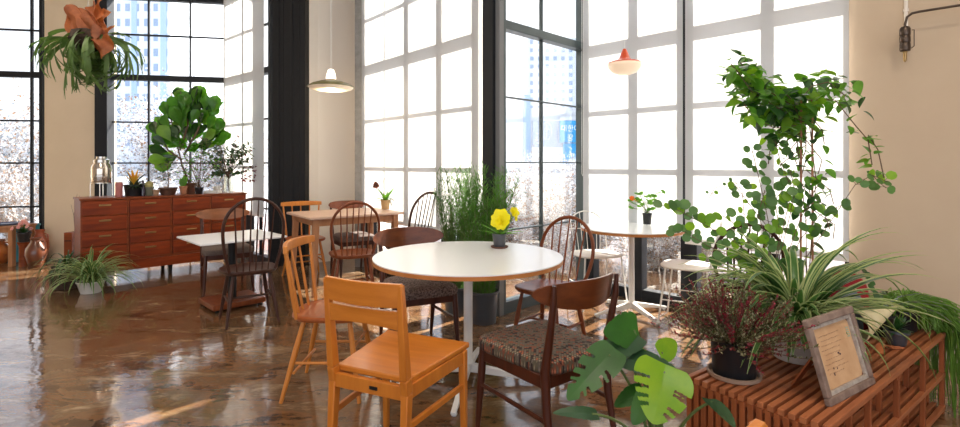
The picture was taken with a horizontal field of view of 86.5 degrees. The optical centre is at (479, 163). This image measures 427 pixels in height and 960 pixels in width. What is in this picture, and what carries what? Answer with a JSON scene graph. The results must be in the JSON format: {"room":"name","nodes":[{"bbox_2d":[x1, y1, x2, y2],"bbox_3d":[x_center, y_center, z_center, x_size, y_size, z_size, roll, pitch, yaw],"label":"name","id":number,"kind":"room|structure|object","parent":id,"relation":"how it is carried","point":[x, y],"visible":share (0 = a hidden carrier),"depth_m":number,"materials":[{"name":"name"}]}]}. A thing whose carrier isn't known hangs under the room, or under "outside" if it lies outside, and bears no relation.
{"room":"cafe","nodes":[
{"label":"cafe","id":0,"kind":"room"},
{"bbox_2d":[355,0,365,266],"bbox_3d":[-1.445,-0.733,6.415,0.190,4.000,0.311,0,0,0],"label":"concrete column","id":1,"kind":"structure","parent":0,"point":[358,3],"depth_m":6.27,"materials":[{"name":"grey concrete"}]},
{"bbox_2d":[366,0,482,275],"bbox_3d":[-0.643,-0.733,5.439,0.110,4.000,2.180,0,0,-41],"label":"window","id":2,"kind":"structure","parent":1,"relation":"attached to","point":[374,223],"depth_m":4.58,"materials":[{"name":"black metal"}]},
{"bbox_2d":[362,0,481,236],"bbox_3d":[-0.704,-1.024,5.313,0.058,3.365,2.233,0,0,-41],"label":"roller blind","id":3,"kind":"object","parent":2,"relation":"attached to","point":[422,59],"visible":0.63,"depth_m":5.22,"materials":[{"name":"fabric"}]},
{"bbox_2d":[377,222,390,252],"bbox_3d":[-1.400,-0.733,7.000,0.200,4.000,0.900,0,0,0],"label":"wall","id":4,"kind":"structure","parent":0,"point":[384,225],"depth_m":6.87,"materials":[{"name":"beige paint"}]},
{"bbox_2d":[0,238,959,426],"bbox_3d":[-0.500,1.317,2.200,18.000,0.100,13.000,0,0,0],"label":"floor","id":5,"kind":"structure","parent":0,"point":[154,355],"depth_m":3.41,"materials":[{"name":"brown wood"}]},
{"bbox_2d":[0,239,7,263],"bbox_3d":[-6.150,1.117,6.520,0.259,0.300,0.259,0,0,39],"label":"clay jar","id":6,"kind":"object","parent":5,"relation":"on","point":[3,245],"visible":0.79,"depth_m":6.49,"materials":[{"name":"orange ceramic"}]},
{"bbox_2d":[0,223,36,266],"bbox_3d":[-6.160,1.017,6.460,0.800,0.500,0.360,0,0,0],"label":"side table","id":7,"kind":"object","parent":5,"relation":"on","point":[3,229],"visible":0.58,"depth_m":6.30,"materials":[{"name":"brown wood"}]},
{"bbox_2d":[10,219,32,266],"bbox_3d":[-5.682,0.972,6.312,0.221,0.589,0.198,0,0,-28],"label":"potted flower","id":8,"kind":"object","parent":5,"relation":"on","point":[23,235],"visible":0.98,"depth_m":6.29,"materials":[{"name":"brown ceramic"}]},
{"bbox_2d":[0,0,43,228],"bbox_3d":[-6.876,-0.733,6.608,2.167,4.000,0.110,0,0,-10],"label":"window","id":9,"kind":"structure","parent":5,"relation":"on","point":[5,74],"depth_m":6.76,"materials":[{"name":"black metal"}]},
{"bbox_2d":[16,223,40,261],"bbox_3d":[-5.930,1.027,6.660,0.300,0.480,0.300,0,0,0],"label":"storage bin","id":10,"kind":"object","parent":5,"relation":"on","point":[38,224],"visible":0.17,"depth_m":6.53,"materials":[{"name":"teal plastic"}]},
{"bbox_2d":[24,237,47,267],"bbox_3d":[-5.460,1.087,6.270,0.219,0.360,0.219,0,0,39],"label":"clay jar","id":11,"kind":"object","parent":5,"relation":"on","point":[36,250],"visible":0.98,"depth_m":6.21,"materials":[{"name":"brown ceramic"}]},
{"bbox_2d":[34,229,49,261],"bbox_3d":[-5.680,1.057,6.580,0.199,0.420,0.199,0,0,39],"label":"clay jar","id":12,"kind":"object","parent":5,"relation":"on","point":[38,232],"visible":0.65,"depth_m":6.57,"materials":[{"name":"brown ceramic"}]},
{"bbox_2d":[16,250,107,290],"bbox_3d":[-4.186,1.110,5.245,0.713,0.464,0.724,0,0,0],"label":"plant","id":13,"kind":"object","parent":5,"relation":"on","point":[67,261],"visible":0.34,"depth_m":5.10,"materials":[{"name":"green plant"}]},
{"bbox_2d":[64,231,73,263],"bbox_3d":[-4.542,1.007,5.718,0.090,0.500,0.203,0,0,0],"label":"wooden crate","id":14,"kind":"object","parent":5,"relation":"on","point":[68,236],"visible":0.34,"depth_m":5.62,"materials":[{"name":"red wood"}]},
{"bbox_2d":[44,0,115,259],"bbox_3d":[-5.461,-0.733,6.997,0.642,4.000,0.450,0,0,-10],"label":"wall pier","id":15,"kind":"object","parent":5,"relation":"on","point":[69,124],"visible":0.33,"depth_m":6.76,"materials":[{"name":"beige paint"}]},
{"bbox_2d":[95,0,223,195],"bbox_3d":[-4.341,-0.733,7.026,1.670,4.000,0.205,0,0,-10],"label":"window","id":16,"kind":"structure","parent":15,"relation":"attached to","point":[191,79],"depth_m":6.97,"materials":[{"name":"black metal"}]},
{"bbox_2d":[35,243,140,299],"bbox_3d":[-3.829,1.055,4.988,0.912,0.458,0.854,0,0,-22],"label":"spider plant","id":17,"kind":"object","parent":5,"relation":"on","point":[90,282],"visible":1,"depth_m":4.94,"materials":[{"name":"green plant"}]},
{"bbox_2d":[73,191,246,273],"bbox_3d":[-3.691,0.814,6.005,1.680,0.906,0.472,0,0,-45],"label":"dresser","id":18,"kind":"object","parent":5,"relation":"on","point":[148,228],"visible":0.73,"depth_m":5.70,"materials":[{"name":"red wood"}]},
{"bbox_2d":[90,156,112,197],"bbox_3d":[-4.125,0.139,5.558,0.200,0.444,0.200,0,0,40],"label":"dispenser","id":19,"kind":"object","parent":18,"relation":"on","point":[101,168],"visible":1,"depth_m":5.49,"materials":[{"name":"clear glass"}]},
{"bbox_2d":[90,163,111,182],"bbox_3d":[-4.125,0.091,5.558,0.192,0.223,0.192,0,0,0],"label":"jar","id":20,"kind":"object","parent":19,"relation":"on","point":[99,172],"depth_m":5.49,"materials":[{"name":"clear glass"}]},
{"bbox_2d":[115,182,122,196],"bbox_3d":[-3.972,0.280,5.612,0.072,0.163,0.072,0,0,0],"label":"tin can","id":21,"kind":"object","parent":18,"relation":"on","point":[118,185],"visible":1,"depth_m":5.58,"materials":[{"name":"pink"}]},
{"bbox_2d":[121,170,149,195],"bbox_3d":[-3.942,0.208,5.775,0.437,0.305,0.365,0,0,0],"label":"bromeliad","id":22,"kind":"object","parent":18,"relation":"on","point":[133,188],"visible":0.91,"depth_m":5.72,"materials":[{"name":"orange plant"}]},
{"bbox_2d":[123,184,141,195],"bbox_3d":[-3.914,0.296,5.769,0.212,0.130,0.212,0,0,0],"label":"pot","id":23,"kind":"object","parent":22,"relation":"on","point":[134,189],"depth_m":5.69,"materials":[{"name":"black ceramic"}]},
{"bbox_2d":[144,181,153,195],"bbox_3d":[-3.766,0.279,5.803,0.102,0.165,0.102,0,0,0],"label":"potted cactus","id":24,"kind":"object","parent":18,"relation":"on","point":[148,185],"visible":0.98,"depth_m":5.77,"materials":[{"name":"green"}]},
{"bbox_2d":[154,155,179,194],"bbox_3d":[-3.651,0.129,5.979,0.258,0.465,0.291,0,0,31],"label":"bonsai plant","id":25,"kind":"object","parent":18,"relation":"on","point":[168,190],"visible":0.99,"depth_m":5.94,"materials":[{"name":"green plant"}]},
{"bbox_2d":[179,175,187,194],"bbox_3d":[-3.519,0.243,6.055,0.096,0.235,0.145,0,0,-29],"label":"seedling","id":26,"kind":"object","parent":18,"relation":"on","point":[183,189],"visible":1,"depth_m":6.03,"materials":[{"name":"plant"}]},
{"bbox_2d":[145,85,230,193],"bbox_3d":[-3.598,-0.306,6.240,1.099,1.334,0.500,0,0,0],"label":"fiddle leaf fig","id":27,"kind":"object","parent":18,"relation":"on","point":[183,108],"visible":0.93,"depth_m":6.14,"materials":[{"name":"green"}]},
{"bbox_2d":[185,183,195,193],"bbox_3d":[-3.530,0.296,6.209,0.148,0.130,0.148,0,0,0],"label":"pot","id":28,"kind":"object","parent":27,"relation":"on","point":[190,190],"depth_m":6.16,"materials":[{"name":"brown ceramic"}]},
{"bbox_2d":[176,138,221,193],"bbox_3d":[-3.422,0.020,6.137,0.694,0.682,0.346,0,0,0],"label":"leafy plant","id":29,"kind":"object","parent":18,"relation":"on","point":[198,189],"visible":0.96,"depth_m":6.13,"materials":[{"name":"green plant"}]},
{"bbox_2d":[203,135,265,192],"bbox_3d":[-3.117,-0.002,6.433,0.840,0.726,0.385,0,0,0],"label":"potted plant","id":30,"kind":"object","parent":18,"relation":"on","point":[229,172],"visible":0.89,"depth_m":6.43,"materials":[{"name":"green plant"}]},
{"bbox_2d":[196,208,254,296],"bbox_3d":[-2.569,0.868,5.149,0.500,0.802,0.559,0,0,-34],"label":"upholstered chair","id":31,"kind":"object","parent":5,"relation":"on","point":[211,252],"visible":0.74,"depth_m":5.07,"materials":[{"name":"brown wood"}]},
{"bbox_2d":[177,229,286,312],"bbox_3d":[-2.229,0.957,4.588,0.720,0.620,0.660,0,0,-45],"label":"table","id":32,"kind":"object","parent":5,"relation":"on","point":[213,303],"visible":0.8,"depth_m":4.55,"materials":[{"name":"white laminate"}]},
{"bbox_2d":[219,197,284,329],"bbox_3d":[-1.858,0.762,4.118,0.464,1.014,0.477,0,0,-34],"label":"chair","id":33,"kind":"object","parent":5,"relation":"on","point":[253,268],"visible":1,"depth_m":4.02,"materials":[{"name":"brown wood"}]},
{"bbox_2d":[273,0,308,265],"bbox_3d":[-2.375,-0.733,6.492,0.410,4.000,0.355,0,0,0],"label":"column","id":34,"kind":"object","parent":5,"relation":"on","point":[290,17],"visible":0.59,"depth_m":6.33,"materials":[{"name":"black metal"}]},
{"bbox_2d":[245,0,272,261],"bbox_3d":[-3.066,-0.733,6.790,1.348,4.000,0.110,0,0,41],"label":"window","id":35,"kind":"structure","parent":34,"relation":"attached to","point":[268,70],"depth_m":6.33,"materials":[{"name":"black metal"}]},
{"bbox_2d":[224,0,263,216],"bbox_3d":[-3.131,-1.024,6.723,1.260,3.365,0.050,0,0,43],"label":"roller blind","id":36,"kind":"object","parent":35,"relation":"attached to","point":[243,19],"visible":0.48,"depth_m":6.64,"materials":[{"name":"fabric"}]},
{"bbox_2d":[281,201,326,275],"bbox_3d":[-1.962,0.849,5.700,0.447,0.841,0.467,0,0,-30],"label":"spindle chair","id":37,"kind":"object","parent":5,"relation":"on","point":[293,203],"visible":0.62,"depth_m":5.77,"materials":[{"name":"brown wood"}]},
{"bbox_2d":[279,235,372,403],"bbox_3d":[-0.854,0.849,2.900,0.467,0.841,0.447,0,0,0],"label":"spindle chair","id":38,"kind":"object","parent":5,"relation":"on","point":[313,311],"visible":0.79,"depth_m":2.82,"materials":[{"name":"brown wood"}]},
{"bbox_2d":[309,0,354,263],"bbox_3d":[-1.865,-0.733,6.855,0.770,4.000,0.790,0,0,0],"label":"wall","id":39,"kind":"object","parent":5,"relation":"on","point":[331,22],"visible":0.46,"depth_m":6.66,"materials":[{"name":"beige paint"}]},
{"bbox_2d":[287,207,403,296],"bbox_3d":[-1.425,0.887,5.400,1.000,0.761,0.750,0,0,-37],"label":"dining table","id":40,"kind":"object","parent":5,"relation":"on","point":[315,218],"visible":0.8,"depth_m":5.22,"materials":[{"name":"brown wood"}]},
{"bbox_2d":[372,178,393,208],"bbox_3d":[-1.013,0.329,5.652,0.434,0.344,0.197,0,0,-22],"label":"potted orchid","id":41,"kind":"object","parent":40,"relation":"on","point":[385,203],"visible":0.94,"depth_m":5.63,"materials":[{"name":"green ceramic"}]},
{"bbox_2d":[328,200,375,277],"bbox_3d":[-1.478,0.853,5.889,0.460,0.832,0.518,0,0,-32],"label":"upholstered chair","id":42,"kind":"object","parent":5,"relation":"on","point":[336,204],"visible":0.54,"depth_m":5.79,"materials":[{"name":"brown wood"}]},
{"bbox_2d":[329,201,380,281],"bbox_3d":[-1.172,0.797,4.695,0.444,0.944,0.497,0,0,-22],"label":"chair","id":43,"kind":"object","parent":5,"relation":"on","point":[354,253],"visible":0.84,"depth_m":4.56,"materials":[{"name":"brown wood"}]},
{"bbox_2d":[323,275,468,426],"bbox_3d":[-0.355,0.855,2.158,0.442,0.826,0.527,0,0,24],"label":"dining chair","id":44,"kind":"object","parent":5,"relation":"on","point":[417,362],"visible":1,"depth_m":2.02,"materials":[{"name":"brown wood"}]},
{"bbox_2d":[385,191,434,278],"bbox_3d":[-0.675,0.767,5.102,0.517,1.004,0.424,0,0,40],"label":"chair","id":45,"kind":"object","parent":5,"relation":"on","point":[429,192],"visible":0.19,"depth_m":4.93,"materials":[{"name":"brown wood"}]},
{"bbox_2d":[373,227,459,340],"bbox_3d":[-0.445,0.868,3.523,0.520,0.802,0.562,0,0,-24],"label":"upholstered chair","id":46,"kind":"object","parent":5,"relation":"on","point":[418,292],"visible":0.66,"depth_m":3.47,"materials":[{"name":"brown wood"}]},
{"bbox_2d":[431,165,482,316],"bbox_3d":[-0.180,0.634,4.298,0.467,1.267,0.543,0,0,-3],"label":"feathery plant","id":47,"kind":"object","parent":5,"relation":"on","point":[451,232],"visible":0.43,"depth_m":4.22,"materials":[{"name":"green plant"}]},
{"bbox_2d":[372,241,562,416],"bbox_3d":[-0.070,0.902,3.000,1.104,0.730,1.104,0,0,0],"label":"round table","id":48,"kind":"object","parent":5,"relation":"on","point":[468,262],"visible":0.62,"depth_m":2.87,"materials":[{"name":"white laminate"}]},
{"bbox_2d":[477,207,523,248],"bbox_3d":[0.131,0.406,3.272,0.324,0.262,0.169,0,0,7],"label":"potted flower","id":49,"kind":"object","parent":48,"relation":"on","point":[500,220],"visible":1,"depth_m":3.24,"materials":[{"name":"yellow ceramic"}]},
{"bbox_2d":[446,160,520,325],"bbox_3d":[0.037,0.615,4.079,0.651,1.305,0.619,0,0,-13],"label":"feathery plant","id":50,"kind":"object","parent":5,"relation":"on","point":[485,293],"visible":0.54,"depth_m":4.00,"materials":[{"name":"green plant"}]},
{"bbox_2d":[495,0,586,316],"bbox_3d":[0.598,-0.733,4.744,0.115,4.000,1.349,0,0,45],"label":"window","id":51,"kind":"structure","parent":5,"relation":"on","point":[510,303],"depth_m":4.69,"materials":[{"name":"grey metal"}]},
{"bbox_2d":[475,273,618,426],"bbox_3d":[0.311,0.871,2.322,0.500,0.797,0.560,0,0,-37],"label":"upholstered chair","id":52,"kind":"object","parent":5,"relation":"on","point":[545,355],"visible":0.97,"depth_m":2.18,"materials":[{"name":"brown wood"}]},
{"bbox_2d":[513,215,594,334],"bbox_3d":[0.496,0.819,3.499,0.454,0.899,0.477,0,0,42],"label":"chair","id":53,"kind":"object","parent":5,"relation":"on","point":[527,287],"visible":0.56,"depth_m":3.55,"materials":[{"name":"brown wood"}]},
{"bbox_2d":[567,210,627,311],"bbox_3d":[1.046,0.855,4.638,0.435,0.827,0.456,0,0,-12],"label":"wire chair","id":54,"kind":"object","parent":5,"relation":"on","point":[586,253],"visible":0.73,"depth_m":4.65,"materials":[{"name":"beige metal"}]},
{"bbox_2d":[581,222,683,324],"bbox_3d":[1.286,0.902,4.330,0.840,0.730,0.840,0,0,0],"label":"round table","id":55,"kind":"object","parent":5,"relation":"on","point":[631,230],"visible":0.93,"depth_m":4.29,"materials":[{"name":"white laminate"}]},
{"bbox_2d":[627,190,665,224],"bbox_3d":[1.501,0.376,4.500,0.381,0.310,0.317,0,0,23],"label":"potted flower","id":56,"kind":"object","parent":55,"relation":"on","point":[647,217],"visible":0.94,"depth_m":4.47,"materials":[{"name":"green plant"}]},
{"bbox_2d":[587,0,689,308],"bbox_3d":[1.483,-0.733,4.817,1.062,4.000,0.110,0,0,45],"label":"window","id":57,"kind":"structure","parent":5,"relation":"on","point":[641,292],"depth_m":4.72,"materials":[{"name":"black metal"}]},
{"bbox_2d":[582,0,682,235],"bbox_3d":[1.375,-1.044,4.707,1.000,3.325,0.058,0,0,45],"label":"roller blind","id":58,"kind":"object","parent":57,"relation":"attached to","point":[633,123],"visible":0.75,"depth_m":4.68,"materials":[{"name":"fabric"}]},
{"bbox_2d":[553,311,735,426],"bbox_3d":[0.504,0.894,1.702,0.556,0.746,0.449,0,0,0],"label":"monstera plant","id":59,"kind":"object","parent":5,"relation":"on","point":[623,348],"visible":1,"depth_m":1.64,"materials":[{"name":"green plant"}]},
{"bbox_2d":[658,221,722,320],"bbox_3d":[1.696,0.855,4.091,0.456,0.827,0.435,0,0,30],"label":"wire chair","id":60,"kind":"object","parent":5,"relation":"on","point":[672,264],"visible":0.53,"depth_m":4.02,"materials":[{"name":"beige metal"}]},
{"bbox_2d":[708,223,784,295],"bbox_3d":[1.830,0.827,3.563,0.444,0.884,0.477,0,0,15],"label":"chair","id":61,"kind":"object","parent":5,"relation":"on","point":[774,235],"visible":0.08,"depth_m":3.40,"materials":[{"name":"brown wood"}]},
{"bbox_2d":[747,418,767,426],"bbox_3d":[0.215,0.855,0.990,0.442,0.826,0.527,0,0,-31],"label":"dining chair","id":62,"kind":"object","parent":5,"relation":"on","point":[756,422],"visible":1,"depth_m":0.87,"materials":[{"name":"brown wood"}]},
{"bbox_2d":[686,328,945,426],"bbox_3d":[1.600,1.062,2.328,1.540,0.409,0.508,0,0,-37],"label":"slatted bench","id":63,"kind":"object","parent":5,"relation":"on","point":[774,401],"visible":0.56,"depth_m":2.05,"materials":[{"name":"brown wood"}]},
{"bbox_2d":[648,277,819,384],"bbox_3d":[1.029,0.662,2.082,0.577,0.391,0.635,0,0,-7],"label":"heather plant","id":64,"kind":"object","parent":63,"relation":"on","point":[727,353],"visible":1,"depth_m":2.00,"materials":[{"name":"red plant"}]},
{"bbox_2d":[652,138,896,310],"bbox_3d":[1.440,0.358,2.502,1.181,0.997,0.161,0,0,-5],"label":"leaf plant","id":65,"kind":"object","parent":63,"relation":"on","point":[769,201],"visible":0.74,"depth_m":2.50,"materials":[{"name":"plant"}]},
{"bbox_2d":[714,49,887,272],"bbox_3d":[1.553,0.133,2.558,0.850,1.448,0.553,0,0,3],"label":"climbing plant","id":66,"kind":"object","parent":63,"relation":"on","point":[788,111],"visible":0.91,"depth_m":2.47,"materials":[{"name":"green plant"}]},
{"bbox_2d":[664,227,952,378],"bbox_3d":[1.431,0.615,2.345,1.178,0.667,0.905,0,0,-8],"label":"spider plant","id":67,"kind":"object","parent":63,"relation":"on","point":[815,289],"visible":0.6,"depth_m":2.21,"materials":[{"name":"green plant"}]},
{"bbox_2d":[686,365,945,426],"bbox_3d":[1.600,1.068,2.328,1.540,0.022,0.507,0,0,-37],"label":"shelf","id":68,"kind":"object","parent":63,"relation":"attached to","point":[884,416],"depth_m":2.28,"materials":[{"name":"brown wood"}]},
{"bbox_2d":[791,306,875,406],"bbox_3d":[1.346,0.716,1.964,0.367,0.289,0.170,0,0,-32],"label":"picture frame","id":69,"kind":"object","parent":63,"relation":"on","point":[842,372],"visible":1,"depth_m":1.93,"materials":[{"name":"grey wood"}]},
{"bbox_2d":[829,270,868,344],"bbox_3d":[1.719,0.682,2.432,0.240,0.350,0.090,0,0,-6],"label":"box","id":70,"kind":"object","parent":63,"relation":"on","point":[862,325],"visible":0.15,"depth_m":2.40,"materials":[{"name":"red"}]},
{"bbox_2d":[856,307,894,342],"bbox_3d":[1.856,0.755,2.377,0.479,0.204,0.170,0,0,-15],"label":"paper cone","id":71,"kind":"object","parent":63,"relation":"on","point":[875,316],"visible":0.3,"depth_m":2.35,"materials":[{"name":"beige paper"}]},
{"bbox_2d":[876,343,905,353],"bbox_3d":[1.874,0.841,2.346,0.174,0.025,0.063,0,0,-23],"label":"leather strap","id":72,"kind":"object","parent":63,"relation":"on","point":[879,347],"visible":0.91,"depth_m":2.34,"materials":[{"name":"brown leather"}]},
{"bbox_2d":[877,316,913,346],"bbox_3d":[1.977,0.785,2.428,0.177,0.144,0.143,0,0,-37],"label":"succulent","id":73,"kind":"object","parent":63,"relation":"on","point":[898,339],"visible":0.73,"depth_m":2.40,"materials":[{"name":"green plant"}]},
{"bbox_2d":[890,305,921,332],"bbox_3d":[2.181,0.802,2.637,0.162,0.110,0.162,0,0,0],"label":"pot","id":74,"kind":"object","parent":63,"relation":"on","point":[911,326],"depth_m":2.57,"materials":[{"name":"black plastic"}]},
{"bbox_2d":[862,269,959,337],"bbox_3d":[2.007,0.708,2.636,0.656,0.298,0.554,0,0,0],"label":"cactus","id":75,"kind":"object","parent":63,"relation":"on","point":[871,285],"visible":0.31,"depth_m":2.52,"materials":[{"name":"plant"}]},
{"bbox_2d":[873,313,897,337],"bbox_3d":[2.007,0.802,2.568,0.152,0.110,0.152,0,0,0],"label":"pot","id":76,"kind":"object","parent":75,"relation":"on","point":[891,318],"depth_m":2.51,"materials":[{"name":"beige plastic"}]},
{"bbox_2d":[869,287,959,417],"bbox_3d":[2.256,1.006,2.695,0.496,0.703,0.473,0,0,0],"label":"cactus","id":77,"kind":"object","parent":63,"relation":"on","point":[952,339],"visible":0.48,"depth_m":2.57,"materials":[{"name":"plant"}]},
{"bbox_2d":[900,401,945,426],"bbox_3d":[1.600,1.236,2.328,1.540,0.022,0.507,0,0,-37],"label":"shelf","id":78,"kind":"object","parent":63,"relation":"attached to","point":[932,406],"depth_m":2.50,"materials":[{"name":"brown wood"}]},
{"bbox_2d":[483,0,494,283],"bbox_3d":[0.099,-0.733,4.314,0.120,4.000,0.100,0,0,45],"label":"trim","id":79,"kind":"structure","parent":0,"point":[488,5],"depth_m":4.26,"materials":[{"name":"black metal"}]},
{"bbox_2d":[883,326,910,346],"bbox_3d":[1.980,0.822,2.422,0.102,0.070,0.102,0,0,0],"label":"pot","id":80,"kind":"object","parent":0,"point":[898,339],"depth_m":2.40,"materials":[{"name":"grey ceramic"}]},
{"bbox_2d":[849,0,959,363],"bbox_3d":[5.051,-0.733,1.376,6.600,4.000,0.350,0,0,45],"label":"wall","id":81,"kind":"structure","parent":0,"point":[913,104],"depth_m":3.35,"materials":[{"name":"beige paint"}]},
{"bbox_2d":[687,244,848,307],"bbox_3d":[2.264,-0.733,4.036,1.225,4.000,0.110,0,0,45],"label":"window","id":82,"kind":"structure","parent":81,"relation":"in","point":[695,250],"depth_m":4.39,"materials":[{"name":"black metal"}]},
{"bbox_2d":[899,4,959,61],"bbox_3d":[3.000,-0.834,3.049,0.759,0.354,0.152,0,0,35],"label":"wall lamp","id":83,"kind":"object","parent":81,"relation":"attached to","point":[905,31],"visible":1,"depth_m":3.26,"materials":[{"name":"brown metal"}]},
{"bbox_2d":[899,26,910,51],"bbox_3d":[2.736,-0.806,3.284,0.058,0.158,0.058,0,0,0],"label":"socket","id":84,"kind":"object","parent":83,"relation":"attached to","point":[905,31],"depth_m":3.26,"materials":[{"name":"brown metal"}]},
{"bbox_3d":[-0.650,-2.783,1.700,16.300,0.100,11.400,0,0,0],"label":"ceiling","id":85,"kind":"structure","parent":0,"visible":0},
{"bbox_2d":[26,0,145,99],"bbox_3d":[-2.910,-1.609,3.763,0.756,2.249,0.547,0,0,-30],"label":"fern","id":86,"kind":"object","parent":85,"relation":"hanging from","point":[88,45],"visible":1,"depth_m":3.74,"materials":[{"name":"green plant"}]},
{"bbox_2d":[307,69,354,91],"bbox_3d":[-1.519,-1.738,5.200,0.470,1.990,0.470,0,0,0],"label":"pendant lamp","id":87,"kind":"object","parent":85,"relation":"hanging from","point":[330,84],"visible":1,"depth_m":5.08,"materials":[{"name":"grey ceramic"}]},
{"bbox_2d":[308,84,352,91],"bbox_3d":[-1.519,-0.763,5.200,0.446,0.039,0.446,0,0,0],"label":"diffuser","id":88,"kind":"object","parent":87,"relation":"attached to","point":[318,87],"depth_m":5.08,"materials":[{"name":"beige"}]},
{"bbox_2d":[608,0,641,75],"bbox_3d":[1.227,-1.744,4.330,0.280,1.977,0.280,0,0,0],"label":"pendant lamp","id":89,"kind":"object","parent":85,"relation":"hanging from","point":[624,65],"visible":1,"depth_m":4.25,"materials":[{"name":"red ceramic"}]},
{"bbox_2d":[685,0,848,261],"bbox_3d":[2.151,-1.014,3.937,1.143,3.385,0.050,0,0,45],"label":"roller blind","id":90,"kind":"object","parent":85,"relation":"hanging from","point":[787,38],"visible":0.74,"depth_m":3.96,"materials":[{"name":"fabric"}]},
{"label":"outside","id":91,"kind":"structure","parent":0,"visible":0},
{"bbox_2d":[0,171,623,237],"bbox_3d":[0.000,1.617,53.500,260.000,0.400,127.000,0,0,0],"label":"ground","id":92,"kind":"structure","parent":91,"point":[265,172],"depth_m":26.28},
{"bbox_2d":[0,144,38,237],"bbox_3d":[-8.047,0.530,9.079,1.904,1.942,2.313,0,0,-20],"label":"tree","id":93,"kind":"object","parent":92,"relation":"on","point":[7,198],"visible":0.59,"depth_m":8.73,"materials":[{"name":"grey plant"}]},
{"bbox_2d":[0,67,38,221],"bbox_3d":[-10.324,-0.480,11.302,2.878,3.802,3.699,0,0,-23],"label":"tree","id":94,"kind":"object","parent":92,"relation":"on","point":[16,137],"visible":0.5,"depth_m":11.00,"materials":[{"name":"grey plant"}]},
{"bbox_2d":[0,79,146,189],"bbox_3d":[-11.857,-0.751,14.537,4.227,4.345,3.289,0,0,-15],"label":"tree","id":95,"kind":"object","parent":92,"relation":"on","point":[122,144],"visible":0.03,"depth_m":14.20,"materials":[{"name":"grey plant"}]},
{"bbox_2d":[116,67,221,192],"bbox_3d":[-6.992,-0.390,11.650,3.523,3.621,2.741,0,0,-16],"label":"tree","id":96,"kind":"object","parent":92,"relation":"on","point":[143,157],"visible":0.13,"depth_m":11.12,"materials":[{"name":"grey plant"}]},
{"bbox_2d":[116,57,223,190],"bbox_3d":[-7.659,-0.751,13.268,3.289,4.345,4.227,0,0,12],"label":"tree","id":97,"kind":"object","parent":92,"relation":"on","point":[135,96],"visible":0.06,"depth_m":12.53,"materials":[{"name":"grey plant"}]},
{"bbox_2d":[159,101,267,216],"bbox_3d":[-5.245,-0.209,10.506,2.467,3.259,3.170,0,0,-41],"label":"tree","id":98,"kind":"object","parent":92,"relation":"on","point":[220,182],"visible":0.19,"depth_m":10.39,"materials":[{"name":"grey plant"}]},
{"bbox_2d":[506,133,562,233],"bbox_3d":[0.903,0.405,10.141,1.973,2.028,1.535,0,0,42],"label":"tree","id":99,"kind":"object","parent":92,"relation":"on","point":[520,187],"visible":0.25,"depth_m":10.03,"materials":[{"name":"grey plant"}]},
{"bbox_2d":[506,153,575,245],"bbox_3d":[0.589,0.667,7.149,1.957,1.643,1.611,0,0,-12],"label":"tree","id":100,"kind":"object","parent":92,"relation":"on","point":[511,238],"visible":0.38,"depth_m":7.11,"materials":[{"name":"grey plant"}]},
{"bbox_2d":[506,95,575,177],"bbox_3d":[6.750,-2.396,50.903,9.441,7.326,12.195,0,0,0],"label":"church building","id":101,"kind":"structure","parent":92,"relation":"on","point":[522,124],"depth_m":45.00,"materials":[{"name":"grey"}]},
{"bbox_2d":[560,116,575,163],"bbox_3d":[8.220,-2.074,44.575,2.500,4.175,0.250,0,0,0],"label":"signboard","id":102,"kind":"object","parent":101,"relation":"attached to","point":[567,123],"visible":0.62,"depth_m":44.49,"materials":[{"name":"blue"}]},
{"bbox_2d":[507,151,575,228],"bbox_3d":[1.266,0.514,8.619,1.761,1.810,1.370,0,0,-24],"label":"tree","id":103,"kind":"object","parent":92,"relation":"on","point":[532,170],"visible":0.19,"depth_m":8.56,"materials":[{"name":"grey plant"}]},
{"bbox_2d":[521,38,575,107],"bbox_3d":[17.039,-12.955,119.970,13.373,28.444,20.060,0,0,0],"label":"apartment building","id":104,"kind":"structure","parent":92,"relation":"on","point":[559,63],"depth_m":109.99,"materials":[{"name":"white"}]},
{"bbox_2d":[547,140,575,198],"bbox_3d":[2.331,0.369,12.457,1.590,2.100,2.043,0,0,-25],"label":"tree","id":105,"kind":"object","parent":92,"relation":"on","point":[573,159],"visible":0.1,"depth_m":12.29,"materials":[{"name":"grey plant"}]},
{"bbox_2d":[516,163,625,261],"bbox_3d":[1.183,0.735,6.995,1.465,1.494,1.779,0,0,-2],"label":"tree","id":106,"kind":"object","parent":92,"relation":"on","point":[547,242],"visible":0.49,"depth_m":6.73,"materials":[{"name":"grey plant"}]},
{"bbox_2d":[516,165,628,252],"bbox_3d":[1.502,0.599,7.457,1.758,1.792,2.135,0,0,45],"label":"tree","id":107,"kind":"object","parent":92,"relation":"on","point":[566,177],"visible":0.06,"depth_m":7.36,"materials":[{"name":"grey plant"}]},
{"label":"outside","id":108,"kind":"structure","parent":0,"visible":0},
{"bbox_2d":[601,236,680,272],"bbox_3d":[2.406,0.735,6.573,1.465,1.494,1.779,0,0,-42],"label":"tree","id":109,"kind":"object","parent":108,"point":[622,244],"visible":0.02,"depth_m":6.45,"materials":[{"name":"grey plant"}]},
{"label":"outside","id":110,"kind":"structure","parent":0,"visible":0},
{"bbox_2d":[611,236,725,272],"bbox_3d":[2.304,0.803,6.288,1.318,1.344,1.601,0,0,16],"label":"tree","id":111,"kind":"object","parent":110,"point":[659,245],"visible":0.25,"depth_m":6.06,"materials":[{"name":"grey plant"}]},
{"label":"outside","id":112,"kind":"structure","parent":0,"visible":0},
{"bbox_2d":[620,236,735,273],"bbox_3d":[2.536,0.803,6.111,1.601,1.344,1.318,0,0,19],"label":"tree","id":113,"kind":"object","parent":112,"point":[707,253],"visible":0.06,"depth_m":5.84,"materials":[{"name":"grey plant"}]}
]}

